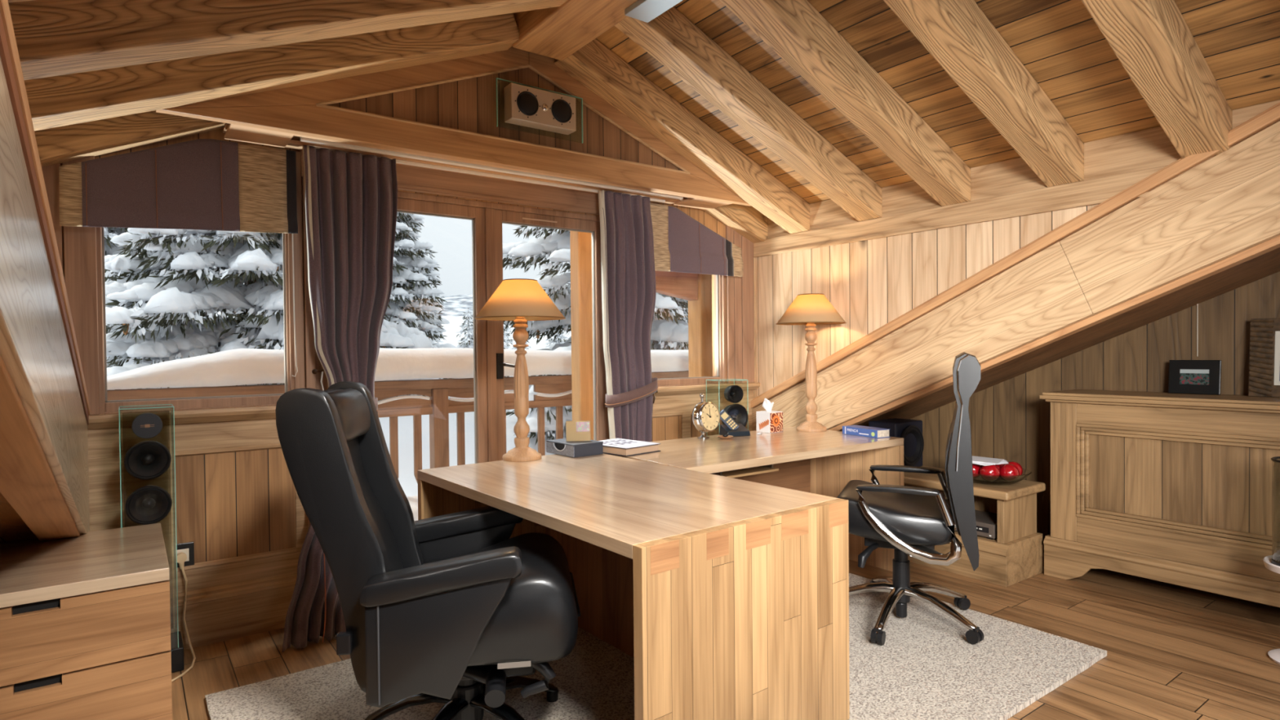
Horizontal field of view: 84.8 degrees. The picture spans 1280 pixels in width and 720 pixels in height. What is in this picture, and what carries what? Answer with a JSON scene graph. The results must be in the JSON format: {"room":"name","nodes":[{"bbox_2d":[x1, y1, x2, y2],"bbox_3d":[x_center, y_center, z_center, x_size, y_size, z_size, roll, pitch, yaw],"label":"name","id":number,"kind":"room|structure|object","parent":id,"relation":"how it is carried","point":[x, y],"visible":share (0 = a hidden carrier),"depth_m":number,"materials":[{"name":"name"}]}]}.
{"room":"home office","nodes":[
{"label":"home office","id":0,"kind":"room"},
{"bbox_2d":[0,492,37,542],"bbox_3d":[-1.179,-0.161,0.475,0.860,1.786,4.960,-1,1,-36],"label":"ceiling","id":1,"kind":"structure","parent":0,"point":[12,527],"depth_m":2.32,"materials":[{"name":"brown wood"}]},
{"bbox_2d":[41,123,759,594],"bbox_3d":[-0.655,-0.252,3.817,6.050,3.030,0.460,-1,1,-36],"label":"wall","id":2,"kind":"structure","parent":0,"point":[236,504],"depth_m":3.13,"materials":[{"name":"brown wood"}]},
{"bbox_2d":[58,138,297,233],"bbox_3d":[-1.884,-0.728,2.923,0.830,0.420,0.029,-1,1,-36],"label":"blind","id":3,"kind":"object","parent":2,"relation":"attached to","point":[200,184],"visible":1,"depth_m":2.93,"materials":[{"name":"fabric"}]},
{"bbox_2d":[291,233,297,377],"bbox_3d":[-1.572,-0.251,3.184,0.025,0.657,0.006,-1,1,-36],"label":"blind cord","id":4,"kind":"object","parent":3,"relation":"hanging from","point":[292,233],"visible":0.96,"depth_m":3.18,"materials":[{"name":"white plastic"}]},
{"bbox_2d":[176,541,194,567],"bbox_3d":[-1.947,0.831,2.983,0.086,0.102,0.012,-1,1,-36],"label":"wall socket","id":5,"kind":"object","parent":2,"relation":"attached to","point":[188,548],"visible":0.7,"depth_m":2.99,"materials":[{"name":"black plastic"}]},
{"bbox_2d":[96,226,294,413],"bbox_3d":[-1.919,-0.291,3.067,0.725,1.008,0.100,-1,1,-36],"label":"window","id":6,"kind":"structure","parent":2,"relation":"attached to","point":[112,406],"depth_m":3.05,"materials":[{"name":"beige wood"}]},
{"bbox_2d":[315,191,609,463],"bbox_3d":[-0.850,0.175,3.814,1.720,2.060,0.159,-1,1,-36],"label":"door","id":7,"kind":"structure","parent":2,"relation":"attached to","point":[487,219],"depth_m":3.82,"materials":[{"name":"beige wood"}]},
{"bbox_2d":[300,137,683,202],"bbox_3d":[-0.639,-0.983,3.716,2.140,0.037,0.137,-1,1,-36],"label":"track","id":8,"kind":"object","parent":2,"relation":"attached to","point":[302,139],"visible":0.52,"depth_m":3.60,"materials":[{"name":"white wood"}]},
{"bbox_2d":[281,145,397,652],"bbox_3d":[-1.342,0.127,3.138,0.257,2.161,0.579,0,1,34],"label":"curtain","id":9,"kind":"object","parent":8,"relation":"hanging from","point":[351,198],"visible":0.56,"depth_m":3.21,"materials":[{"name":"fabric"}]},
{"bbox_2d":[311,368,324,391],"bbox_3d":[-1.468,0.095,3.232,0.126,0.192,0.046,0,1,21],"label":"hook","id":10,"kind":"object","parent":9,"relation":"attached to","point":[314,371],"visible":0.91,"depth_m":3.22,"materials":[{"name":"brown metal"}]},
{"bbox_2d":[598,190,657,441],"bbox_3d":[-0.061,0.100,4.183,0.422,2.161,0.147,-1,1,-39],"label":"curtain","id":11,"kind":"object","parent":8,"relation":"hanging from","point":[628,287],"visible":0.61,"depth_m":4.15,"materials":[{"name":"fabric"}]},
{"bbox_2d":[657,237,725,386],"bbox_3d":[0.249,-0.334,4.649,0.775,1.008,0.100,-1,1,-36],"label":"window","id":12,"kind":"structure","parent":2,"relation":"attached to","point":[719,282],"depth_m":4.84,"materials":[{"name":"beige"}]},
{"bbox_2d":[649,202,743,276],"bbox_3d":[0.377,-0.773,4.573,0.805,0.420,0.027,-1,1,-36],"label":"blind","id":13,"kind":"object","parent":2,"relation":"attached to","point":[682,244],"visible":0.93,"depth_m":4.53,"materials":[{"name":"fabric"}]},
{"bbox_2d":[327,67,681,170],"bbox_3d":[-0.547,-1.296,3.598,2.400,0.520,0.018,-1,1,-36],"label":"wall","id":14,"kind":"structure","parent":0,"point":[469,104],"depth_m":3.46,"materials":[{"name":"brown wood"}]},
{"bbox_2d":[167,45,528,108],"bbox_3d":[-1.205,-1.288,3.111,1.559,0.661,0.050,-1,1,-36],"label":"trim","id":15,"kind":"structure","parent":14,"relation":"attached to","point":[311,94],"depth_m":3.10,"materials":[{"name":"brown wood"}]},
{"bbox_2d":[155,104,751,206],"bbox_3d":[-0.553,-1.033,3.588,3.166,0.125,0.050,-1,1,-36],"label":"ceiling beam","id":16,"kind":"structure","parent":14,"relation":"attached to","point":[313,121],"depth_m":3.31,"materials":[{"name":"brown wood"}]},
{"bbox_2d":[315,64,690,174],"bbox_3d":[-0.540,-1.292,3.570,2.066,0.410,0.016,-1,1,-36],"label":"trim","id":17,"kind":"structure","parent":14,"relation":"attached to","point":[324,104],"depth_m":3.43,"materials":[{"name":"brown wood"}]},
{"bbox_2d":[496,77,582,143],"bbox_3d":[-0.475,-1.263,3.534,0.490,0.236,0.104,-1,1,-36],"label":"loudspeaker","id":18,"kind":"object","parent":14,"relation":"attached to","point":[529,106],"visible":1,"depth_m":3.47,"materials":[{"name":"beige wood"}]},
{"bbox_2d":[528,51,739,197],"bbox_3d":[0.074,-1.316,4.045,1.605,0.665,0.050,-1,1,-36],"label":"trim","id":19,"kind":"structure","parent":14,"relation":"attached to","point":[544,64],"depth_m":3.84,"materials":[{"name":"brown wood"}]},
{"bbox_2d":[171,553,1279,719],"bbox_3d":[1.227,1.252,1.152,5.900,0.060,6.800,-1,1,-36],"label":"floor","id":20,"kind":"structure","parent":0,"point":[1175,652],"depth_m":2.91,"materials":[{"name":"brown wood"}]},
{"bbox_2d":[0,523,172,719],"bbox_3d":[-2.092,0.941,2.104,1.112,0.600,0.711,-1,1,-36],"label":"drawer unit","id":21,"kind":"object","parent":20,"relation":"on","point":[85,619],"visible":1,"depth_m":2.06,"materials":[{"name":"brown wood"}]},
{"bbox_2d":[118,404,184,672],"bbox_3d":[-1.947,0.706,2.780,0.210,1.044,0.222,-1,1,-36],"label":"loudspeaker","id":22,"kind":"object","parent":20,"relation":"on","point":[147,460],"visible":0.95,"depth_m":2.71,"materials":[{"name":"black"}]},
{"bbox_2d":[171,551,195,682],"bbox_3d":[-1.844,1.021,2.833,0.076,0.410,0.356,-1,1,-29],"label":"power cable","id":23,"kind":"object","parent":20,"relation":"on","point":[181,557],"visible":0.92,"depth_m":2.92,"materials":[{"name":"beige plastic"}]},
{"bbox_2d":[204,573,1106,719],"bbox_3d":[0.158,1.199,2.674,2.963,0.022,1.794,-1,1,-36],"label":"rug","id":24,"kind":"object","parent":20,"relation":"on","point":[926,667],"visible":0.34,"depth_m":2.61,"materials":[{"name":"carpet"}]},
{"bbox_2d":[275,381,581,719],"bbox_3d":[-0.624,0.636,2.252,0.834,1.127,0.714,-1,1,-9],"label":"armchair","id":25,"kind":"object","parent":24,"relation":"on","point":[451,610],"visible":0.99,"depth_m":1.96,"materials":[{"name":"black leather"}]},
{"bbox_2d":[323,387,403,571],"bbox_3d":[-0.901,0.461,2.205,0.265,0.733,0.408,-1,1,-9],"label":"cushion","id":26,"kind":"object","parent":25,"relation":"on","point":[383,498],"depth_m":2.38,"materials":[{"name":"black leather"}]},
{"bbox_2d":[417,453,849,719],"bbox_3d":[-0.126,0.827,2.649,0.869,0.726,1.536,-1,1,-38],"label":"desk","id":27,"kind":"object","parent":24,"relation":"on","point":[728,597],"visible":0.85,"depth_m":2.15,"materials":[{"name":"brown wood"}]},
{"bbox_2d":[474,278,565,462],"bbox_3d":[-0.552,0.045,3.256,0.419,0.828,0.419,0,1,43],"label":"table lamp","id":28,"kind":"object","parent":27,"relation":"on","point":[518,300],"visible":1,"depth_m":3.20,"materials":[{"name":"brown wood"}]},
{"bbox_2d":[546,438,603,457],"bbox_3d":[-0.320,0.425,3.417,0.177,0.060,0.237,-1,1,-40],"label":"box","id":29,"kind":"object","parent":27,"relation":"on","point":[561,446],"visible":0.92,"depth_m":3.35,"materials":[{"name":"grey cardboard"}]},
{"bbox_2d":[565,420,591,441],"bbox_3d":[-0.303,0.345,3.433,0.118,0.097,0.050,-1,1,-8],"label":"photo card","id":30,"kind":"object","parent":29,"relation":"on","point":[580,430],"visible":1,"depth_m":3.42,"materials":[{"name":"brown paper"}]},
{"bbox_2d":[576,422,589,431],"bbox_3d":[-0.279,0.326,3.423,0.064,0.046,0.009,-1,1,-8],"label":"picture","id":31,"kind":"object","parent":30,"relation":"attached to","point":[580,426],"depth_m":3.42},
{"bbox_2d":[836,351,983,644],"bbox_3d":[1.157,0.567,3.167,0.698,1.200,0.709,0,1,24],"label":"chair","id":32,"kind":"object","parent":24,"relation":"on","point":[910,521],"visible":0.95,"depth_m":2.93,"materials":[{"name":"black leather"}]},
{"bbox_2d":[706,378,748,435],"bbox_3d":[0.573,0.653,4.590,0.230,1.049,0.210,-1,1,-22],"label":"loudspeaker","id":33,"kind":"object","parent":20,"relation":"on","point":[734,393],"visible":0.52,"depth_m":4.52,"materials":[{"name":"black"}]},
{"bbox_2d":[603,426,903,571],"bbox_3d":[0.602,0.816,3.741,1.567,0.749,0.780,-1,1,-36],"label":"desk","id":34,"kind":"object","parent":20,"relation":"on","point":[824,463],"visible":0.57,"depth_m":3.87,"materials":[{"name":"brown wood"}]},
{"bbox_2d":[600,438,660,456],"bbox_3d":[-0.090,0.432,3.489,0.307,0.039,0.235,0,1,45],"label":"book","id":35,"kind":"object","parent":34,"relation":"on","point":[618,446],"visible":0.89,"depth_m":3.40,"materials":[{"name":"beige paper"}]},
{"bbox_2d":[691,393,719,439],"bbox_3d":[0.366,0.314,3.955,0.175,0.254,0.107,-1,1,-36],"label":"clock","id":36,"kind":"object","parent":34,"relation":"on","point":[705,416],"visible":1,"depth_m":3.92,"materials":[{"name":"silver metal"}]},
{"bbox_2d":[716,435,733,438],"bbox_3d":[0.478,0.434,3.937,0.092,0.012,0.092,-1,1,-36],"label":"dish","id":37,"kind":"object","parent":34,"relation":"on","point":[719,436],"visible":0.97,"depth_m":3.94,"materials":[{"name":"brown ceramic"}]},
{"bbox_2d":[719,409,750,436],"bbox_3d":[0.539,0.362,4.065,0.171,0.150,0.109,-1,1,-20],"label":"telephone","id":38,"kind":"object","parent":34,"relation":"on","point":[731,427],"visible":0.85,"depth_m":4.05,"materials":[{"name":"black plastic"}]},
{"bbox_2d":[722,466,778,478],"bbox_3d":[0.457,0.550,3.520,0.370,0.012,0.300,-1,1,-36],"label":"shelf","id":39,"kind":"object","parent":34,"relation":"attached to","point":[759,469],"depth_m":3.43,"materials":[{"name":"brown wood"}]},
{"bbox_2d":[755,398,782,433],"bbox_3d":[0.782,0.330,4.232,0.113,0.206,0.115,-1,1,-36],"label":"tissue box","id":40,"kind":"object","parent":34,"relation":"on","point":[768,420],"visible":1,"depth_m":4.20,"materials":[{"name":"white cardboard"}]},
{"bbox_2d":[776,293,846,431],"bbox_3d":[1.044,0.015,4.279,0.419,0.828,0.419,-1,1,-25],"label":"table lamp","id":41,"kind":"object","parent":34,"relation":"on","point":[811,310],"visible":1,"depth_m":4.23,"materials":[{"name":"brown wood"}]},
{"bbox_2d":[842,425,889,438],"bbox_3d":[1.290,0.408,4.010,0.106,0.045,0.260,-1,1,-29],"label":"book","id":42,"kind":"object","parent":34,"relation":"on","point":[858,430],"visible":1,"depth_m":3.96,"materials":[{"name":"blue paper"}]},
{"bbox_2d":[903,466,1045,586],"bbox_3d":[1.720,0.926,4.234,0.430,0.497,1.200,-1,1,-36],"label":"media stand","id":43,"kind":"object","parent":20,"relation":"on","point":[1015,556],"visible":0.48,"depth_m":3.77,"materials":[{"name":"brown wood"}]},
{"bbox_2d":[868,417,924,466],"bbox_3d":[1.620,0.529,4.419,0.290,0.292,0.220,-1,1,-36],"label":"loudspeaker","id":44,"kind":"object","parent":43,"relation":"on","point":[911,430],"visible":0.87,"depth_m":4.35,"materials":[{"name":"black plastic"}]},
{"bbox_2d":[973,468,1031,485],"bbox_3d":[1.956,0.644,3.903,0.390,0.069,0.390,-1,1,-36],"label":"glass bowl","id":45,"kind":"object","parent":43,"relation":"on","point":[994,480],"visible":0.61,"depth_m":3.76,"materials":[{"name":"clear"}]},
{"bbox_2d":[972,463,982,474],"bbox_3d":[1.851,0.610,3.901,0.099,0.099,0.099,-1,1,-36],"label":"ball","id":46,"kind":"object","parent":45,"relation":"in","point":[975,468],"visible":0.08,"depth_m":3.86,"materials":[{"name":"red glass"}]},
{"bbox_2d":[979,465,999,475],"bbox_3d":[1.897,0.611,3.804,0.099,0.099,0.099,-1,1,-36],"label":"ball","id":47,"kind":"object","parent":45,"relation":"in","point":[988,469],"visible":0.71,"depth_m":3.77,"materials":[{"name":"red glass"}]},
{"bbox_2d":[972,455,1008,466],"bbox_3d":[1.877,0.555,3.902,0.244,0.018,0.282,-1,1,-36],"label":"magazine stack","id":48,"kind":"object","parent":47,"relation":"on","point":[984,461],"visible":0.59,"depth_m":3.84,"materials":[{"name":"white paper"}]},
{"bbox_2d":[999,463,1019,475],"bbox_3d":[2.005,0.614,3.810,0.099,0.099,0.099,-1,1,-36],"label":"ball","id":49,"kind":"object","parent":45,"relation":"in","point":[1007,469],"visible":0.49,"depth_m":3.78,"materials":[{"name":"red glass"}]},
{"bbox_2d":[1004,461,1022,475],"bbox_3d":[2.066,0.611,3.887,0.099,0.099,0.099,-1,1,-36],"label":"ball","id":50,"kind":"object","parent":45,"relation":"in","point":[1016,464],"visible":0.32,"depth_m":3.85,"materials":[{"name":"red glass"}]},
{"bbox_2d":[1039,389,1279,607],"bbox_3d":[2.898,0.677,3.211,0.445,1.000,1.840,-1,1,-36],"label":"chest","id":51,"kind":"object","parent":20,"relation":"on","point":[1171,488],"visible":1,"depth_m":3.41,"materials":[{"name":"brown wood"}]},
{"bbox_2d":[1168,360,1221,395],"bbox_3d":[2.827,0.086,3.567,0.076,0.172,0.214,-1,1,-36],"label":"picture frame","id":52,"kind":"object","parent":51,"relation":"on","point":[1185,376],"visible":1,"depth_m":3.54,"materials":[{"name":"black"}]},
{"bbox_2d":[1179,373,1208,384],"bbox_3d":[2.803,0.096,3.547,0.007,0.056,0.120,-1,1,-36],"label":"photograph","id":53,"kind":"object","parent":52,"relation":"attached to","point":[1184,378],"depth_m":3.55},
{"bbox_2d":[1248,317,1279,397],"bbox_3d":[3.032,-0.011,3.242,0.059,0.372,0.330,-1,1,-36],"label":"picture frame","id":54,"kind":"object","parent":51,"relation":"on","point":[1264,335],"visible":1,"depth_m":3.32,"materials":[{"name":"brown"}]},
{"bbox_2d":[1262,456,1279,664],"bbox_3d":[2.604,0.788,2.730,0.268,0.796,0.268,-1,1,-36],"label":"stand","id":55,"kind":"object","parent":20,"relation":"on","point":[1272,562],"visible":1,"depth_m":2.79,"materials":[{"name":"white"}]},
{"bbox_2d":[1262,555,1279,573],"bbox_3d":[2.604,0.814,2.731,0.267,0.035,0.267,0,1,13],"label":"tray","id":56,"kind":"object","parent":55,"relation":"on","point":[1272,562],"depth_m":2.77,"materials":[{"name":"white ceramic"}]},
{"bbox_2d":[755,204,1098,396],"bbox_3d":[2.821,-0.098,2.282,0.050,1.323,6.760,-1,1,-36],"label":"wall","id":57,"kind":"structure","parent":0,"point":[871,283],"depth_m":4.23,"materials":[{"name":"beige wood"}]},
{"bbox_2d":[169,572,297,649],"bbox_3d":[-1.908,1.106,3.000,0.980,0.240,0.036,-1,1,-36],"label":"baseboard","id":58,"kind":"structure","parent":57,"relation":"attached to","point":[216,614],"depth_m":3.08,"materials":[{"name":"brown wood"}]},
{"bbox_2d":[753,257,756,398],"bbox_3d":[0.810,-0.228,4.978,0.015,1.000,0.028,-1,1,-36],"label":"trim","id":59,"kind":"structure","parent":57,"relation":"attached to","point":[754,258],"depth_m":4.96,"materials":[{"name":"brown wood"}]},
{"bbox_2d":[753,156,1213,257],"bbox_3d":[2.805,-0.765,2.265,0.074,0.119,6.758,-1,1,-36],"label":"wooden beam","id":60,"kind":"structure","parent":57,"relation":"attached to","point":[1098,190],"depth_m":3.70,"materials":[{"name":"brown wood"}]},
{"bbox_2d":[750,102,1279,408],"bbox_3d":[2.329,-0.838,2.905,0.105,2.390,5.155,-1,1,-36],"label":"trim","id":61,"kind":"structure","parent":57,"relation":"attached to","point":[1272,116],"depth_m":3.36,"materials":[{"name":"brown wood"}]},
{"bbox_2d":[767,99,1279,238],"bbox_3d":[2.354,-0.918,2.887,0.024,0.178,5.220,-1,1,-36],"label":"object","id":62,"kind":"structure","parent":57,"relation":"attached to","point":[1151,148],"depth_m":3.49,"materials":[{"name":"brown wood"}]},
{"bbox_2d":[828,235,1279,431],"bbox_3d":[2.376,-0.366,2.943,0.080,2.261,5.155,-1,1,-36],"label":"trim","id":63,"kind":"structure","parent":57,"relation":"attached to","point":[1268,246],"depth_m":3.25,"materials":[{"name":"brown wood"}]},
{"bbox_2d":[595,0,1279,204],"bbox_3d":[1.194,-1.165,1.173,6.150,1.295,6.900,-1,1,-36],"label":"ceiling","id":64,"kind":"structure","parent":0,"point":[1059,42],"depth_m":3.05,"materials":[{"name":"brown wood"}]},
{"bbox_2d":[8,0,35,2],"bbox_3d":[-0.752,-1.219,1.974,1.934,0.901,0.158,-1,1,-36],"label":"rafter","id":65,"kind":"object","parent":64,"relation":"attached to","point":[9,1],"depth_m":1.58,"materials":[{"name":"brown wood"}]},
{"bbox_2d":[0,57,89,534],"bbox_3d":[-0.772,-0.246,0.735,0.108,1.957,4.900,-1,1,-36],"label":"beam","id":66,"kind":"structure","parent":64,"relation":"attached to","point":[35,353],"depth_m":1.25,"materials":[{"name":"brown wood"}]},
{"bbox_2d":[0,353,79,541],"bbox_3d":[-0.786,-0.117,0.726,0.110,1.725,4.900,-1,1,-36],"label":"trim","id":67,"kind":"structure","parent":66,"relation":"attached to","point":[28,482],"depth_m":1.63,"materials":[{"name":"brown wood"}]},
{"bbox_2d":[0,0,89,424],"bbox_3d":[-0.772,-0.498,0.733,0.112,1.534,4.900,-1,1,-36],"label":"trim","id":68,"kind":"structure","parent":66,"relation":"attached to","point":[5,56],"depth_m":1.24,"materials":[{"name":"brown wood"}]},
{"bbox_2d":[34,110,226,167],"bbox_3d":[-1.964,-1.004,2.877,1.042,0.572,0.135,-1,1,-36],"label":"rafter","id":69,"kind":"object","parent":64,"relation":"attached to","point":[60,144],"visible":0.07,"depth_m":2.74,"materials":[{"name":"brown wood"}]},
{"bbox_2d":[23,13,519,130],"bbox_3d":[-1.389,-1.225,2.846,1.934,0.901,0.158,-1,1,-36],"label":"rafter","id":70,"kind":"object","parent":64,"relation":"attached to","point":[60,100],"visible":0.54,"depth_m":2.69,"materials":[{"name":"brown wood"}]},
{"bbox_2d":[8,0,567,79],"bbox_3d":[-1.070,-1.222,2.410,1.934,0.901,0.158,-1,1,-36],"label":"rafter","id":71,"kind":"object","parent":64,"relation":"attached to","point":[54,37],"visible":1,"depth_m":2.12,"materials":[{"name":"brown wood"}]},
{"bbox_2d":[512,0,637,60],"bbox_3d":[1.297,-1.634,1.016,0.285,0.265,6.130,-1,1,-36],"label":"ridge beam","id":72,"kind":"structure","parent":64,"relation":"attached to","point":[557,33],"depth_m":3.21,"materials":[{"name":"brown wood"}]},
{"bbox_2d":[624,0,682,22],"bbox_3d":[0.204,-1.521,2.770,0.125,0.060,0.750,-1,1,-36],"label":"skylight","id":73,"kind":"object","parent":72,"relation":"attached to","point":[646,11],"visible":0.88,"depth_m":2.98,"materials":[{"name":"white glass"}]},
{"bbox_2d":[553,38,809,234],"bbox_3d":[0.360,-1.262,4.123,1.879,0.881,0.158,-1,1,-36],"label":"rafter","id":74,"kind":"object","parent":64,"relation":"attached to","point":[594,65],"visible":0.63,"depth_m":3.97,"materials":[{"name":"brown wood"}]},
{"bbox_2d":[702,203,767,243],"bbox_3d":[0.442,-1.102,4.633,1.107,0.573,0.135,-1,1,-36],"label":"rafter","id":75,"kind":"object","parent":64,"relation":"attached to","point":[748,221],"visible":0.35,"depth_m":4.77,"materials":[{"name":"brown wood"}]},
{"bbox_2d":[613,6,882,221],"bbox_3d":[0.679,-1.258,3.686,1.879,0.881,0.158,-1,1,-36],"label":"rafter","id":76,"kind":"object","parent":64,"relation":"attached to","point":[670,37],"visible":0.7,"depth_m":3.55,"materials":[{"name":"brown wood"}]},
{"bbox_2d":[719,0,970,206],"bbox_3d":[0.997,-1.255,3.251,1.879,0.881,0.158,-1,1,-36],"label":"rafter","id":77,"kind":"object","parent":64,"relation":"attached to","point":[793,29],"visible":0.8,"depth_m":3.19,"materials":[{"name":"brown wood"}]},
{"bbox_2d":[883,0,1084,186],"bbox_3d":[1.317,-1.252,2.812,1.879,0.881,0.158,-1,1,-36],"label":"rafter","id":78,"kind":"object","parent":64,"relation":"attached to","point":[957,34],"visible":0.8,"depth_m":2.87,"materials":[{"name":"brown wood"}]},
{"bbox_2d":[1081,0,1231,158],"bbox_3d":[1.636,-1.249,2.375,1.879,0.881,0.158,-1,1,-36],"label":"rafter","id":79,"kind":"object","parent":64,"relation":"attached to","point":[1152,40],"visible":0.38,"depth_m":2.55,"materials":[{"name":"brown wood"}]},
{"bbox_2d":[857,247,1279,426],"bbox_3d":[2.693,-0.410,3.177,0.790,2.284,5.160,-1,1,-36],"label":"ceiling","id":80,"kind":"structure","parent":0,"point":[1268,264],"depth_m":3.64,"materials":[{"name":"brown wood"}]},
{"bbox_2d":[751,241,1097,431],"bbox_3d":[1.468,0.080,4.124,0.090,1.295,2.181,-1,1,-36],"label":"beam","id":81,"kind":"structure","parent":80,"relation":"attached to","point":[1042,295],"depth_m":3.77,"materials":[{"name":"brown wood"}]},
{"bbox_2d":[1059,120,1279,314],"bbox_3d":[2.935,-1.087,2.082,0.090,1.764,3.113,-1,1,-36],"label":"beam","id":82,"kind":"structure","parent":80,"relation":"attached to","point":[1226,206],"depth_m":2.93,"materials":[{"name":"brown wood"}]},
{"bbox_2d":[909,271,1279,553],"bbox_3d":[3.510,0.177,2.787,0.050,2.000,6.760,-1,1,-36],"label":"wall","id":83,"kind":"structure","parent":0,"point":[1009,420],"depth_m":3.96,"materials":[{"name":"brown wood"}]},
{"bbox_2d":[1196,303,1198,356],"bbox_3d":[2.867,-0.173,3.606,0.004,0.310,0.004,-1,1,-36],"label":"cable","id":84,"kind":"object","parent":83,"relation":"attached to","point":[1197,304],"visible":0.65,"depth_m":3.60,"materials":[{"name":"beige plastic"}]},
{"label":"outside","id":85,"kind":"structure","parent":0,"visible":0},
{"bbox_2d":[147,311,571,497],"bbox_3d":[-22.681,-3.736,73.370,170.000,9.260,134.700,-1,1,-36],"label":"snow","id":86,"kind":"structure","parent":85,"point":[407,481],"depth_m":7.78,"materials":[{"name":"white snow"}]},
{"bbox_2d":[103,226,173,333],"bbox_3d":[-9.987,-3.257,12.523,5.532,11.147,5.858,0,1,6],"label":"spruce tree","id":87,"kind":"object","parent":86,"relation":"on","point":[110,248],"visible":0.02,"depth_m":12.19,"materials":[{"name":"green plant"}]},
{"bbox_2d":[104,227,438,399],"bbox_3d":[-4.942,-2.302,8.741,4.878,9.247,4.748,0,1,27],"label":"spruce tree","id":88,"kind":"object","parent":86,"relation":"on","point":[211,268],"visible":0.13,"depth_m":7.83,"materials":[{"name":"green plant"}]},
{"bbox_2d":[383,212,460,378],"bbox_3d":[-5.039,-1.840,13.681,3.814,7.109,4.054,0,1,7],"label":"spruce tree","id":89,"kind":"object","parent":86,"relation":"on","point":[411,272],"visible":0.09,"depth_m":13.38,"materials":[{"name":"green plant"}]},
{"bbox_2d":[426,302,444,344],"bbox_3d":[-7.279,-0.334,24.328,2.068,3.576,1.834,-1,1,-36],"label":"spruce tree","id":90,"kind":"object","parent":86,"relation":"on","point":[439,338],"visible":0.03,"depth_m":24.46,"materials":[{"name":"green plant"}]},
{"bbox_2d":[454,307,473,348],"bbox_3d":[-6.445,-0.284,26.460,1.975,3.351,1.816,-1,1,-36],"label":"spruce tree","id":91,"kind":"object","parent":86,"relation":"on","point":[470,344],"visible":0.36,"depth_m":26.33,"materials":[{"name":"green plant"}]},
{"bbox_2d":[503,324,514,349],"bbox_3d":[-5.765,-0.528,29.379,2.116,3.560,1.894,-1,1,-36],"label":"spruce tree","id":92,"kind":"object","parent":86,"relation":"on","point":[505,335],"visible":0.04,"depth_m":29.32,"materials":[{"name":"green plant"}]},
{"bbox_2d":[507,339,532,349],"bbox_3d":[-3.907,0.309,23.517,1.820,2.305,2.124,0,1,43],"label":"spruce tree","id":93,"kind":"object","parent":86,"relation":"on","point":[529,346],"visible":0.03,"depth_m":23.61,"materials":[{"name":"green plant"}]},
{"bbox_2d":[542,326,568,347],"bbox_3d":[-3.171,-0.142,26.146,1.876,2.890,1.918,0,1,41],"label":"spruce tree","id":94,"kind":"object","parent":86,"relation":"on","point":[557,340],"visible":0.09,"depth_m":26.04,"materials":[{"name":"green plant"}]},
{"bbox_2d":[502,224,688,445],"bbox_3d":[-0.231,-2.314,9.465,4.944,9.135,4.401,-1,1,-20],"label":"spruce tree","id":95,"kind":"object","parent":86,"relation":"on","point":[668,333],"visible":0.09,"depth_m":8.98,"materials":[{"name":"green plant"}]},
{"bbox_2d":[660,307,688,323],"bbox_3d":[1.353,-1.980,14.278,4.408,7.969,3.992,-1,1,-11],"label":"spruce tree","id":96,"kind":"object","parent":86,"relation":"on","point":[684,308],"visible":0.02,"depth_m":13.27,"materials":[{"name":"green plant"}]},
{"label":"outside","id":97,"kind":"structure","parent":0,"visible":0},
{"bbox_2d":[413,293,661,316],"bbox_3d":[-34.397,-19.634,216.201,320.000,32.346,90.000,-1,1,-36],"label":"mountain slope","id":98,"kind":"structure","parent":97,"point":[455,305],"depth_m":227.24,"materials":[{"name":"white snow"}]},
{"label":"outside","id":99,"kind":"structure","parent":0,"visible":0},
{"bbox_3d":[-0.730,1.288,4.936,7.800,0.120,1.420,-1,1,-36],"label":"floor","id":100,"kind":"structure","parent":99,"visible":0},
{"bbox_2d":[106,370,688,484],"bbox_3d":[-1.094,0.679,5.419,7.600,1.090,0.125,-1,1,-36],"label":"balcony railing","id":101,"kind":"object","parent":100,"relation":"on","point":[437,405],"visible":0.21,"depth_m":5.07,"materials":[{"name":"brown wood"}]},
{"bbox_2d":[106,347,688,389],"bbox_3d":[-1.102,0.013,5.412,7.400,0.228,0.330,-1,1,-36],"label":"snow","id":102,"kind":"object","parent":101,"relation":"on","point":[238,366],"visible":0.42,"depth_m":4.74,"materials":[{"name":"white snow"}]},
{"bbox_2d":[406,495,417,520],"bbox_3d":[-0.680,1.027,4.860,7.800,0.164,1.220,-1,1,-36],"label":"snow","id":103,"kind":"object","parent":100,"relation":"on","point":[413,500],"visible":0.02,"depth_m":4.79,"materials":[{"name":"white snow"}]},
{"bbox_2d":[569,231,593,439],"bbox_3d":[-0.409,-0.171,4.975,0.120,2.790,0.120,-1,1,-36],"label":"door frame","id":104,"kind":"structure","parent":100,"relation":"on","point":[580,242],"depth_m":4.93,"materials":[{"name":"brown wood"}]},
{"bbox_2d":[688,273,712,377],"bbox_3d":[0.507,-0.015,5.670,0.175,2.440,0.160,-1,1,-36],"label":"post","id":105,"kind":"object","parent":100,"relation":"on","point":[700,311],"visible":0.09,"depth_m":5.59,"materials":[{"name":"brown wood"}]},
{"bbox_2d":[655,270,697,301],"bbox_3d":[0.126,-0.622,5.375,0.760,0.308,0.100,-1,1,-36],"label":"bracket","id":106,"kind":"object","parent":105,"relation":"attached to","point":[684,286],"visible":0.28,"depth_m":5.44,"materials":[{"name":"brown wood"}]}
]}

